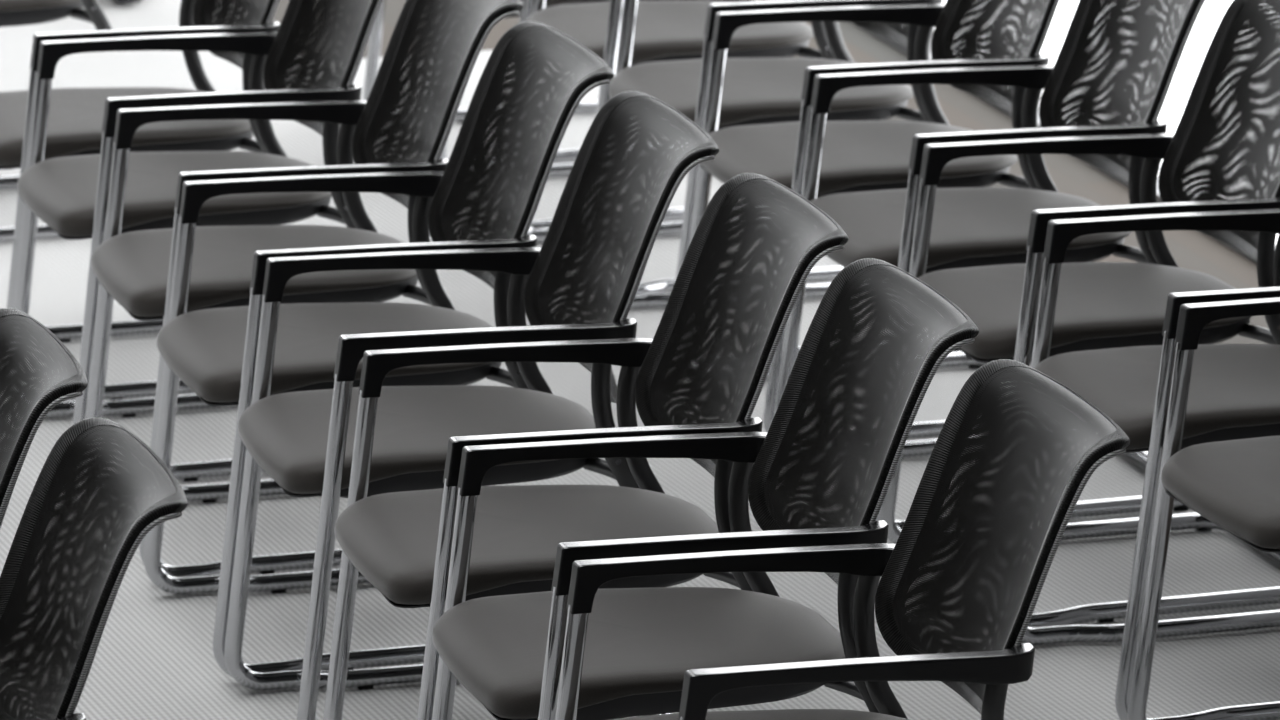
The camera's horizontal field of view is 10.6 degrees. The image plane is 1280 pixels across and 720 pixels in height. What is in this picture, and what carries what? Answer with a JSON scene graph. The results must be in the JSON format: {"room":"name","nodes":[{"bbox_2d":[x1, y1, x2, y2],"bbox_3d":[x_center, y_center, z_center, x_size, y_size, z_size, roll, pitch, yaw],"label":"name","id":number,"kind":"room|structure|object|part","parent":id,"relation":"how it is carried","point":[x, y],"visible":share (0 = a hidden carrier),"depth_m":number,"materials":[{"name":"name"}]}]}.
{"room":"assembly chamber","nodes":[
{"label":"assembly chamber","id":0,"kind":"room"},
{"bbox_2d":[0,0,1279,719],"bbox_3d":[-3.975,0.785,9.584,10.920,0.100,26.200,-4,14,-16],"label":"floor","id":1,"kind":"structure","parent":0,"point":[154,659],"depth_m":11.11,"materials":[{"name":"grey carpet"}]},
{"bbox_2d":[0,308,87,528],"bbox_3d":[-1.044,0.438,8.824,0.669,0.898,0.530,-4,14,-15],"label":"chair","id":2,"kind":"object","parent":1,"relation":"on","point":[57,389],"visible":1,"depth_m":8.75,"materials":[{"name":"black"}]},
{"bbox_3d":[-0.821,0.159,8.821,0.190,0.355,0.394,-4,14,-15],"label":"panel","id":3,"kind":"part","parent":2,"relation":"part of","materials":[{"name":"black fabric"}]},
{"bbox_2d":[0,0,111,241],"bbox_3d":[-1.261,-0.716,13.478,0.669,0.898,0.530,-4,14,-16],"label":"chair","id":4,"kind":"object","parent":1,"relation":"on","point":[12,12],"visible":0.59,"depth_m":13.31,"materials":[{"name":"black"}]},
{"bbox_3d":[-1.290,-0.577,13.503,0.606,0.611,0.530,-4,14,-16],"label":"sled frame","id":5,"kind":"part","parent":4,"relation":"part of","materials":[{"name":"silver metal"}]},
{"bbox_3d":[-1.333,-0.709,13.458,0.514,0.059,0.438,-4,14,-16],"label":"seat","id":6,"kind":"part","parent":4,"relation":"part of","materials":[{"name":"grey fabric"}]},
{"bbox_3d":[-1.051,-0.737,13.271,0.079,0.237,0.022,-9,16,-30],"label":"post","id":7,"kind":"part","parent":4,"relation":"part of","materials":[{"name":"black plastic"}]},
{"bbox_2d":[0,417,187,719],"bbox_3d":[-0.883,0.575,8.266,0.669,0.898,0.530,-4,14,-15],"label":"chair","id":8,"kind":"object","parent":1,"relation":"on","point":[60,471],"visible":1,"depth_m":8.32,"materials":[{"name":"black plastic"}]},
{"bbox_3d":[-0.855,0.452,7.985,0.448,0.062,0.048,-4,14,-15],"label":"armrest","id":9,"kind":"part","parent":8,"relation":"part of","materials":[{"name":"black plastic"}]},
{"bbox_2d":[115,0,140,2],"bbox_3d":[-1.167,-0.978,15.746,0.115,0.288,0.260,-4,14,-16],"label":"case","id":10,"kind":"object","parent":1,"relation":"on","point":[117,1],"visible":1,"depth_m":15.66,"materials":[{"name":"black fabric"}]},
{"bbox_2d":[0,0,279,401],"bbox_3d":[-0.867,-0.426,12.299,0.669,0.898,0.530,-4,14,-16],"label":"chair","id":11,"kind":"object","parent":1,"relation":"on","point":[76,115],"visible":0.54,"depth_m":12.15,"materials":[{"name":"black"}]},
{"bbox_3d":[-0.896,-0.287,12.324,0.606,0.611,0.530,-4,14,-16],"label":"sled frame","id":12,"kind":"part","parent":11,"relation":"part of","materials":[{"name":"silver metal"}]},
{"bbox_3d":[-0.939,-0.419,12.279,0.514,0.059,0.438,-4,14,-16],"label":"seat","id":13,"kind":"part","parent":11,"relation":"part of","materials":[{"name":"grey fabric"}]},
{"bbox_3d":[-0.839,-0.549,12.018,0.448,0.062,0.048,-4,14,-16],"label":"armrest","id":14,"kind":"part","parent":11,"relation":"part of","materials":[{"name":"black plastic"}]},
{"bbox_3d":[-0.795,-0.560,12.552,0.079,0.237,0.022,-1,14,-1],"label":"post","id":15,"kind":"part","parent":11,"relation":"part of","materials":[{"name":"black plastic"}]},
{"bbox_3d":[-0.645,-0.705,12.297,0.190,0.355,0.394,-4,14,-16],"label":"panel","id":16,"kind":"part","parent":11,"relation":"part of","materials":[{"name":"black plastic"}]},
{"bbox_3d":[-0.647,-0.695,12.298,0.207,0.379,0.450,-4,14,-16],"label":"backrest frame","id":17,"kind":"part","parent":11,"relation":"part of","materials":[{"name":"black plastic"}]},
{"bbox_3d":[-0.657,-0.447,12.092,0.079,0.237,0.022,-9,16,-30],"label":"post","id":18,"kind":"part","parent":11,"relation":"part of","materials":[{"name":"black plastic"}]},
{"bbox_2d":[9,0,382,484],"bbox_3d":[-0.707,-0.295,11.767,0.669,0.898,0.530,-5,15,-17],"label":"chair","id":19,"kind":"object","parent":1,"relation":"on","point":[69,194],"visible":0.63,"depth_m":11.75,"materials":[{"name":"black plastic"}]},
{"bbox_3d":[-0.736,-0.157,11.792,0.606,0.611,0.530,-5,15,-17],"label":"sled frame","id":20,"kind":"part","parent":19,"relation":"part of","materials":[{"name":"silver metal"}]},
{"bbox_3d":[-0.817,-0.529,11.935,0.448,0.062,0.048,-5,15,-17],"label":"armrest","id":21,"kind":"part","parent":19,"relation":"part of","materials":[{"name":"black plastic"}]},
{"bbox_3d":[-0.778,-0.288,11.746,0.514,0.059,0.438,-5,15,-17],"label":"seat","id":22,"kind":"part","parent":19,"relation":"part of","materials":[{"name":"grey fabric"}]},
{"bbox_3d":[-0.675,-0.419,11.488,0.448,0.062,0.048,-5,15,-17],"label":"armrest","id":23,"kind":"part","parent":19,"relation":"part of","materials":[{"name":"black plastic"}]},
{"bbox_3d":[-0.639,-0.430,12.022,0.079,0.237,0.022,-1,14,-2],"label":"post","id":24,"kind":"part","parent":19,"relation":"part of","materials":[{"name":"black plastic"}]},
{"bbox_3d":[-0.488,-0.565,11.771,0.207,0.379,0.450,-5,15,-17],"label":"backrest frame","id":25,"kind":"part","parent":19,"relation":"part of","materials":[{"name":"black plastic"}]},
{"bbox_3d":[-0.486,-0.575,11.769,0.190,0.355,0.394,-5,15,-17],"label":"panel","id":26,"kind":"part","parent":19,"relation":"part of","materials":[{"name":"black fabric"}]},
{"bbox_3d":[-0.493,-0.317,11.564,0.079,0.237,0.022,-9,16,-31],"label":"post","id":27,"kind":"part","parent":19,"relation":"part of","materials":[{"name":"black plastic"}]},
{"bbox_2d":[82,0,523,577],"bbox_3d":[-0.539,-0.156,11.202,0.669,0.898,0.530,-4,14,-15],"label":"chair","id":28,"kind":"object","parent":1,"relation":"on","point":[135,269],"visible":0.7,"depth_m":11.22,"materials":[{"name":"black"}]},
{"bbox_3d":[-0.568,-0.018,11.228,0.606,0.611,0.530,-4,14,-15],"label":"sled frame","id":29,"kind":"part","parent":28,"relation":"part of","materials":[{"name":"silver metal"}]},
{"bbox_3d":[-0.641,-0.391,11.373,0.448,0.062,0.048,-4,14,-15],"label":"armrest","id":30,"kind":"part","parent":28,"relation":"part of","materials":[{"name":"black plastic"}]},
{"bbox_3d":[-0.611,-0.150,11.183,0.514,0.059,0.438,-4,14,-15],"label":"seat","id":31,"kind":"part","parent":28,"relation":"part of","materials":[{"name":"grey fabric"}]},
{"bbox_3d":[-0.515,-0.280,10.921,0.448,0.062,0.048,-4,14,-15],"label":"armrest","id":32,"kind":"part","parent":28,"relation":"part of","materials":[{"name":"black plastic"}]},
{"bbox_3d":[-0.461,-0.290,11.454,0.079,0.237,0.022,0,14,0],"label":"post","id":33,"kind":"part","parent":28,"relation":"part of","materials":[{"name":"black plastic"}]},
{"bbox_3d":[-0.332,-0.176,10.991,0.079,0.237,0.022,-8,16,-29],"label":"post","id":34,"kind":"part","parent":28,"relation":"part of","materials":[{"name":"black plastic"}]},
{"bbox_3d":[-0.316,-0.434,11.196,0.190,0.355,0.394,-4,14,-15],"label":"panel","id":35,"kind":"part","parent":28,"relation":"part of","materials":[{"name":"black fabric"}]},
{"bbox_3d":[-0.318,-0.424,11.197,0.207,0.379,0.450,-4,14,-15],"label":"backrest frame","id":36,"kind":"part","parent":28,"relation":"part of","materials":[{"name":"black plastic"}]},
{"bbox_2d":[144,21,613,677],"bbox_3d":[-0.394,-0.025,10.668,0.669,0.898,0.530,-4,14,-15],"label":"chair","id":37,"kind":"object","parent":1,"relation":"on","point":[213,351],"visible":0.8,"depth_m":10.70,"materials":[{"name":"black"}]},
{"bbox_3d":[-0.423,0.114,10.694,0.606,0.611,0.530,-4,14,-15],"label":"sled frame","id":38,"kind":"part","parent":37,"relation":"part of","materials":[{"name":"silver metal"}]},
{"bbox_3d":[-0.499,-0.259,10.838,0.448,0.062,0.048,-4,14,-15],"label":"armrest","id":39,"kind":"part","parent":37,"relation":"part of","materials":[{"name":"black plastic"}]},
{"bbox_3d":[-0.466,-0.018,10.649,0.514,0.059,0.438,-4,14,-15],"label":"seat","id":40,"kind":"part","parent":37,"relation":"part of","materials":[{"name":"grey fabric"}]},
{"bbox_3d":[-0.367,-0.148,10.387,0.448,0.062,0.048,-4,14,-15],"label":"armrest","id":41,"kind":"part","parent":37,"relation":"part of","materials":[{"name":"black plastic"}]},
{"bbox_3d":[-0.320,-0.159,10.921,0.079,0.237,0.022,-1,14,-1],"label":"post","id":42,"kind":"part","parent":37,"relation":"part of","materials":[{"name":"black plastic"}]},
{"bbox_3d":[-0.185,-0.045,10.460,0.079,0.237,0.022,-9,16,-30],"label":"post","id":43,"kind":"part","parent":37,"relation":"part of","materials":[{"name":"black plastic"}]},
{"bbox_3d":[-0.174,-0.294,10.666,0.207,0.379,0.450,-4,14,-15],"label":"backrest frame","id":44,"kind":"part","parent":37,"relation":"part of","materials":[{"name":"black plastic"}]},
{"bbox_3d":[-0.171,-0.304,10.665,0.190,0.355,0.394,-4,14,-15],"label":"panel","id":45,"kind":"part","parent":37,"relation":"part of","materials":[{"name":"black plastic"}]},
{"bbox_2d":[224,91,718,719],"bbox_3d":[-0.239,0.103,10.147,0.669,0.898,0.530,-4,14,-14],"label":"chair","id":46,"kind":"object","parent":1,"relation":"on","point":[303,440],"visible":0.87,"depth_m":10.15,"materials":[{"name":"black fabric"}]},
{"bbox_3d":[-0.340,-0.131,10.318,0.448,0.062,0.048,-4,14,-14],"label":"armrest","id":47,"kind":"part","parent":46,"relation":"part of","materials":[{"name":"black plastic"}]},
{"bbox_3d":[-0.312,0.110,10.129,0.514,0.059,0.438,-4,14,-14],"label":"seat","id":48,"kind":"part","parent":46,"relation":"part of","materials":[{"name":"grey fabric"}]},
{"bbox_3d":[-0.269,0.242,10.173,0.606,0.611,0.530,-4,14,-14],"label":"sled frame","id":49,"kind":"part","parent":46,"relation":"part of","materials":[{"name":"silver metal"}]},
{"bbox_3d":[-0.217,-0.020,9.866,0.448,0.062,0.048,-4,14,-14],"label":"armrest","id":50,"kind":"part","parent":46,"relation":"part of","materials":[{"name":"black plastic"}]},
{"bbox_3d":[-0.160,-0.030,10.398,0.079,0.237,0.022,0,14,0],"label":"post","id":51,"kind":"part","parent":46,"relation":"part of","materials":[{"name":"black plastic"}]},
{"bbox_3d":[-0.034,0.084,9.935,0.079,0.237,0.022,-8,16,-29],"label":"post","id":52,"kind":"part","parent":46,"relation":"part of","materials":[{"name":"black plastic"}]},
{"bbox_3d":[-0.018,-0.164,10.141,0.207,0.379,0.450,-4,14,-14],"label":"backrest frame","id":53,"kind":"part","parent":46,"relation":"part of","materials":[{"name":"black plastic"}]},
{"bbox_3d":[-0.016,-0.174,10.139,0.190,0.355,0.394,-4,14,-14],"label":"panel","id":54,"kind":"part","parent":46,"relation":"part of","materials":[{"name":"black plastic"}]},
{"bbox_2d":[363,0,691,165],"bbox_3d":[-0.187,-0.886,14.132,0.669,0.898,0.530,-4,14,-16],"label":"chair","id":55,"kind":"object","parent":1,"relation":"on","point":[375,39],"visible":0.02,"depth_m":14.34,"materials":[{"name":"black fabric"}]},
{"bbox_2d":[323,173,848,719],"bbox_3d":[-0.071,0.241,9.586,0.669,0.898,0.530,-4,14,-15],"label":"chair","id":56,"kind":"object","parent":1,"relation":"on","point":[400,542],"visible":0.88,"depth_m":9.61,"materials":[{"name":"black fabric"}]},
{"bbox_3d":[-0.100,0.380,9.612,0.606,0.611,0.530,-4,14,-15],"label":"sled frame","id":57,"kind":"part","parent":56,"relation":"part of","materials":[{"name":"silver metal"}]},
{"bbox_3d":[-0.174,0.007,9.757,0.448,0.062,0.048,-4,14,-15],"label":"armrest","id":58,"kind":"part","parent":56,"relation":"part of","materials":[{"name":"black plastic"}]},
{"bbox_3d":[-0.143,0.248,9.568,0.514,0.059,0.438,-4,14,-15],"label":"seat","id":59,"kind":"part","parent":56,"relation":"part of","materials":[{"name":"grey fabric"}]},
{"bbox_3d":[-0.047,0.118,9.305,0.448,0.062,0.048,-4,14,-15],"label":"armrest","id":60,"kind":"part","parent":56,"relation":"part of","materials":[{"name":"black plastic"}]},
{"bbox_3d":[0.006,0.108,9.838,0.079,0.237,0.022,0,14,0],"label":"post","id":61,"kind":"part","parent":56,"relation":"part of","materials":[{"name":"black plastic"}]},
{"bbox_3d":[0.136,0.221,9.376,0.079,0.237,0.022,-8,16,-29],"label":"post","id":62,"kind":"part","parent":56,"relation":"part of","materials":[{"name":"black plastic"}]},
{"bbox_3d":[0.150,-0.027,9.582,0.207,0.379,0.450,-4,14,-15],"label":"backrest frame","id":63,"kind":"part","parent":56,"relation":"part of","materials":[{"name":"black plastic"}]},
{"bbox_3d":[0.152,-0.037,9.580,0.190,0.355,0.394,-4,14,-15],"label":"panel","id":64,"kind":"part","parent":56,"relation":"part of","materials":[{"name":"black fabric"}]},
{"bbox_2d":[437,0,771,228],"bbox_3d":[-0.025,-0.753,13.591,0.669,0.898,0.530,-4,14,-16],"label":"chair","id":65,"kind":"object","parent":1,"relation":"on","point":[557,170],"visible":0.07,"depth_m":13.40,"materials":[{"name":"black"}]},
{"bbox_3d":[-0.097,-0.746,13.571,0.514,0.059,0.438,-4,14,-16],"label":"seat","id":66,"kind":"part","parent":65,"relation":"part of","materials":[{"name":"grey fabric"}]},
{"bbox_2d":[509,0,843,293],"bbox_3d":[0.135,-0.622,13.056,0.669,0.898,0.530,-4,14,-16],"label":"chair","id":67,"kind":"object","parent":1,"relation":"on","point":[672,30],"visible":0.38,"depth_m":12.93,"materials":[{"name":"black"}]},
{"bbox_3d":[0.063,-0.615,13.036,0.514,0.059,0.438,-4,14,-16],"label":"seat","id":68,"kind":"part","parent":67,"relation":"part of","materials":[{"name":"grey fabric"}]},
{"bbox_3d":[0.345,-0.642,12.849,0.079,0.237,0.022,-9,16,-30],"label":"post","id":69,"kind":"part","parent":67,"relation":"part of","materials":[{"name":"black plastic"}]},
{"bbox_2d":[432,258,978,719],"bbox_3d":[0.081,0.369,9.068,0.669,0.898,0.530,-4,14,-15],"label":"chair","id":70,"kind":"object","parent":1,"relation":"on","point":[506,651],"visible":0.91,"depth_m":9.06,"materials":[{"name":"black"}]},
{"bbox_3d":[0.051,0.507,9.093,0.606,0.611,0.530,-4,14,-15],"label":"sled frame","id":71,"kind":"part","parent":70,"relation":"part of","materials":[{"name":"silver metal"}]},
{"bbox_3d":[-0.022,0.135,9.238,0.448,0.062,0.048,-4,14,-15],"label":"armrest","id":72,"kind":"part","parent":70,"relation":"part of","materials":[{"name":"black plastic"}]},
{"bbox_3d":[0.008,0.375,9.049,0.514,0.059,0.438,-4,14,-15],"label":"seat","id":73,"kind":"part","parent":70,"relation":"part of","materials":[{"name":"grey fabric"}]},
{"bbox_3d":[0.104,0.246,8.787,0.448,0.062,0.048,-4,14,-15],"label":"armrest","id":74,"kind":"part","parent":70,"relation":"part of","materials":[{"name":"black plastic"}]},
{"bbox_3d":[0.158,0.235,9.319,0.079,0.237,0.022,0,14,0],"label":"post","id":75,"kind":"part","parent":70,"relation":"part of","materials":[{"name":"black plastic"}]},
{"bbox_3d":[0.287,0.349,8.857,0.079,0.237,0.022,-8,16,-29],"label":"post","id":76,"kind":"part","parent":70,"relation":"part of","materials":[{"name":"black plastic"}]},
{"bbox_3d":[0.301,0.101,9.063,0.207,0.379,0.450,-4,14,-15],"label":"backrest frame","id":77,"kind":"part","parent":70,"relation":"part of","materials":[{"name":"black plastic"}]},
{"bbox_3d":[0.304,0.091,9.062,0.190,0.355,0.394,-4,14,-15],"label":"panel","id":78,"kind":"part","parent":70,"relation":"part of","materials":[{"name":"black fabric"}]},
{"bbox_2d":[594,0,959,365],"bbox_3d":[0.299,-0.489,12.516,0.669,0.898,0.530,-4,14,-16],"label":"chair","id":79,"kind":"object","parent":1,"relation":"on","point":[755,90],"visible":0.52,"depth_m":12.39,"materials":[{"name":"black"}]},
{"bbox_3d":[0.227,-0.482,12.496,0.514,0.059,0.438,-4,14,-16],"label":"seat","id":80,"kind":"part","parent":79,"relation":"part of","materials":[{"name":"grey fabric"}]},
{"bbox_3d":[0.327,-0.612,12.235,0.448,0.062,0.048,-4,14,-16],"label":"armrest","id":81,"kind":"part","parent":79,"relation":"part of","materials":[{"name":"black plastic"}]},
{"bbox_3d":[0.371,-0.623,12.769,0.079,0.237,0.022,-1,14,-1],"label":"post","id":82,"kind":"part","parent":79,"relation":"part of","materials":[{"name":"black plastic"}]},
{"bbox_3d":[0.518,-0.758,12.515,0.207,0.379,0.450,-4,14,-16],"label":"backrest frame","id":83,"kind":"part","parent":79,"relation":"part of","materials":[{"name":"black fabric"}]},
{"bbox_3d":[0.521,-0.768,12.514,0.190,0.355,0.394,-4,14,-16],"label":"panel","id":84,"kind":"part","parent":79,"relation":"part of","materials":[{"name":"black fabric"}]},
{"bbox_3d":[0.509,-0.510,12.309,0.079,0.237,0.022,-9,16,-30],"label":"post","id":85,"kind":"part","parent":79,"relation":"part of","materials":[{"name":"black plastic"}]},
{"bbox_2d":[555,359,1129,719],"bbox_3d":[0.234,0.504,8.518,0.669,0.898,0.530,-4,14,-15],"label":"chair","id":86,"kind":"object","parent":1,"relation":"on","point":[981,675],"visible":1,"depth_m":8.59,"materials":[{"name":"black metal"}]},
{"bbox_3d":[0.205,0.643,8.544,0.606,0.611,0.530,-4,14,-15],"label":"sled frame","id":87,"kind":"part","parent":86,"relation":"part of","materials":[{"name":"silver metal"}]},
{"bbox_3d":[0.129,0.270,8.688,0.448,0.062,0.048,-4,14,-15],"label":"armrest","id":88,"kind":"part","parent":86,"relation":"part of","materials":[{"name":"black plastic"}]},
{"bbox_3d":[0.162,0.511,8.499,0.514,0.059,0.438,-4,14,-15],"label":"seat","id":89,"kind":"part","parent":86,"relation":"part of","materials":[{"name":"grey fabric"}]},
{"bbox_3d":[0.261,0.381,8.238,0.448,0.062,0.048,-4,14,-15],"label":"armrest","id":90,"kind":"part","parent":86,"relation":"part of","materials":[{"name":"black plastic"}]},
{"bbox_3d":[0.309,0.370,8.771,0.079,0.237,0.022,-1,14,-1],"label":"post","id":91,"kind":"part","parent":86,"relation":"part of","materials":[{"name":"black plastic"}]},
{"bbox_3d":[0.443,0.483,8.310,0.079,0.237,0.022,-9,16,-30],"label":"post","id":92,"kind":"part","parent":86,"relation":"part of","materials":[{"name":"black plastic"}]},
{"bbox_3d":[0.454,0.235,8.516,0.207,0.379,0.450,-4,14,-15],"label":"backrest frame","id":93,"kind":"part","parent":86,"relation":"part of","materials":[{"name":"black plastic"}]},
{"bbox_3d":[0.457,0.225,8.515,0.190,0.355,0.394,-4,14,-15],"label":"panel","id":94,"kind":"part","parent":86,"relation":"part of","materials":[{"name":"black fabric"}]},
{"bbox_2d":[677,0,1059,442],"bbox_3d":[0.454,-0.355,11.973,0.669,0.898,0.530,-5,15,-16],"label":"chair","id":95,"kind":"object","parent":1,"relation":"on","point":[863,155],"visible":0.67,"depth_m":11.96,"materials":[{"name":"black"}]},
{"bbox_3d":[0.345,-0.589,12.140,0.448,0.062,0.048,-5,15,-16],"label":"armrest","id":96,"kind":"part","parent":95,"relation":"part of","materials":[{"name":"black plastic"}]},
{"bbox_3d":[0.382,-0.348,11.952,0.514,0.059,0.438,-5,15,-16],"label":"seat","id":97,"kind":"part","parent":95,"relation":"part of","materials":[{"name":"grey fabric"}]},
{"bbox_3d":[0.484,-0.478,11.692,0.448,0.062,0.048,-5,15,-16],"label":"armrest","id":98,"kind":"part","parent":95,"relation":"part of","materials":[{"name":"black plastic"}]},
{"bbox_3d":[0.523,-0.489,12.226,0.079,0.237,0.022,-1,14,-2],"label":"post","id":99,"kind":"part","parent":95,"relation":"part of","materials":[{"name":"black plastic"}]},
{"bbox_3d":[0.673,-0.625,11.974,0.207,0.379,0.450,-5,15,-16],"label":"backrest frame","id":100,"kind":"part","parent":95,"relation":"part of","materials":[{"name":"black plastic"}]},
{"bbox_3d":[0.675,-0.635,11.973,0.190,0.355,0.394,-5,15,-16],"label":"panel","id":101,"kind":"part","parent":95,"relation":"part of","materials":[{"name":"black fabric"}]},
{"bbox_3d":[0.666,-0.376,11.768,0.079,0.237,0.022,-9,16,-31],"label":"post","id":102,"kind":"part","parent":95,"relation":"part of","materials":[{"name":"black plastic"}]},
{"bbox_2d":[773,0,1205,529],"bbox_3d":[0.613,-0.224,11.440,0.669,0.898,0.530,-5,15,-16],"label":"chair","id":103,"kind":"object","parent":1,"relation":"on","point":[973,226],"visible":0.7,"depth_m":11.45,"materials":[{"name":"black"}]},
{"bbox_3d":[0.505,-0.458,11.608,0.448,0.062,0.048,-5,15,-16],"label":"armrest","id":104,"kind":"part","parent":103,"relation":"part of","materials":[{"name":"black plastic"}]},
{"bbox_3d":[0.542,-0.217,11.420,0.514,0.059,0.438,-5,15,-16],"label":"seat","id":105,"kind":"part","parent":103,"relation":"part of","materials":[{"name":"grey fabric"}]},
{"bbox_3d":[0.644,-0.348,11.160,0.448,0.062,0.048,-5,15,-16],"label":"armrest","id":106,"kind":"part","parent":103,"relation":"part of","materials":[{"name":"black plastic"}]},
{"bbox_3d":[0.683,-0.358,11.694,0.079,0.237,0.022,-1,14,-2],"label":"post","id":107,"kind":"part","parent":103,"relation":"part of","materials":[{"name":"black plastic"}]},
{"bbox_3d":[0.832,-0.494,11.442,0.207,0.379,0.450,-5,15,-16],"label":"backrest frame","id":108,"kind":"part","parent":103,"relation":"part of","materials":[{"name":"black plastic"}]},
{"bbox_3d":[0.835,-0.504,11.441,0.190,0.355,0.394,-5,15,-16],"label":"panel","id":109,"kind":"part","parent":103,"relation":"part of","materials":[{"name":"black fabric"}]},
{"bbox_3d":[0.826,-0.246,11.236,0.079,0.237,0.022,-9,16,-31],"label":"post","id":110,"kind":"part","parent":103,"relation":"part of","materials":[{"name":"black plastic"}]},
{"bbox_2d":[878,0,1279,627],"bbox_3d":[0.773,-0.091,10.900,0.669,0.898,0.530,-5,15,-16],"label":"chair","id":111,"kind":"object","parent":1,"relation":"on","point":[1100,305],"visible":0.8,"depth_m":10.94,"materials":[{"name":"black"}]},
{"bbox_3d":[0.665,-0.325,11.068,0.448,0.062,0.048,-5,15,-16],"label":"armrest","id":112,"kind":"part","parent":111,"relation":"part of","materials":[{"name":"black plastic"}]},
{"bbox_3d":[0.701,-0.084,10.879,0.514,0.059,0.438,-5,15,-16],"label":"seat","id":113,"kind":"part","parent":111,"relation":"part of","materials":[{"name":"grey fabric"}]},
{"bbox_3d":[0.803,-0.215,10.620,0.448,0.062,0.048,-5,15,-16],"label":"armrest","id":114,"kind":"part","parent":111,"relation":"part of","materials":[{"name":"black plastic"}]},
{"bbox_3d":[0.843,-0.225,11.154,0.079,0.237,0.022,-1,14,-2],"label":"post","id":115,"kind":"part","parent":111,"relation":"part of","materials":[{"name":"black plastic"}]},
{"bbox_3d":[0.992,-0.361,10.901,0.207,0.379,0.450,-5,15,-16],"label":"backrest frame","id":116,"kind":"part","parent":111,"relation":"part of","materials":[{"name":"black plastic"}]},
{"bbox_3d":[0.995,-0.371,10.899,0.190,0.355,0.394,-5,15,-16],"label":"panel","id":117,"kind":"part","parent":111,"relation":"part of","materials":[{"name":"black fabric"}]},
{"bbox_3d":[0.985,-0.113,10.695,0.079,0.237,0.022,-9,16,-30],"label":"post","id":118,"kind":"part","parent":111,"relation":"part of","materials":[{"name":"black plastic"}]},
{"bbox_2d":[1002,209,1279,719],"bbox_3d":[0.940,0.041,10.363,0.669,0.898,0.530,-5,15,-16],"label":"chair","id":119,"kind":"object","parent":1,"relation":"on","point":[1234,390],"visible":0.83,"depth_m":10.32,"materials":[{"name":"black fabric"}]},
{"bbox_3d":[0.868,0.048,10.343,0.514,0.059,0.438,-5,15,-16],"label":"seat","id":120,"kind":"part","parent":119,"relation":"part of","materials":[{"name":"grey fabric"}]},
{"bbox_3d":[0.831,-0.193,10.531,0.448,0.062,0.048,-5,15,-16],"label":"armrest","id":121,"kind":"part","parent":119,"relation":"part of","materials":[{"name":"black plastic"}]},
{"bbox_3d":[0.970,-0.083,10.083,0.448,0.062,0.048,-5,15,-16],"label":"armrest","id":122,"kind":"part","parent":119,"relation":"part of","materials":[{"name":"black plastic"}]},
{"bbox_3d":[1.009,-0.093,10.617,0.079,0.237,0.022,-1,14,-2],"label":"post","id":123,"kind":"part","parent":119,"relation":"part of","materials":[{"name":"black plastic"}]},
{"bbox_2d":[1128,297,1279,719],"bbox_3d":[1.104,0.169,9.841,0.669,0.898,0.530,-5,15,-18],"label":"chair","id":124,"kind":"object","parent":1,"relation":"on","point":[1234,485],"visible":1,"depth_m":9.93,"materials":[{"name":"black"}]},
{"bbox_3d":[1.075,0.308,9.865,0.606,0.611,0.530,-5,15,-18],"label":"sled frame","id":125,"kind":"part","parent":124,"relation":"part of","materials":[{"name":"silver metal"}]},
{"bbox_3d":[1.033,0.177,9.818,0.514,0.059,0.438,-5,15,-18],"label":"seat","id":126,"kind":"part","parent":124,"relation":"part of","materials":[{"name":"grey fabric"}]},
{"bbox_3d":[0.987,-0.064,10.005,0.448,0.062,0.048,-5,15,-18],"label":"armrest","id":127,"kind":"part","parent":124,"relation":"part of","materials":[{"name":"black plastic"}]},
{"bbox_2d":[249,0,1268,343],"bbox_3d":[1.163,0.390,11.021,1.300,0.100,26.200,-4,14,-16],"label":"floor","id":128,"kind":"structure","parent":0,"point":[1194,250],"depth_m":13.95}
]}

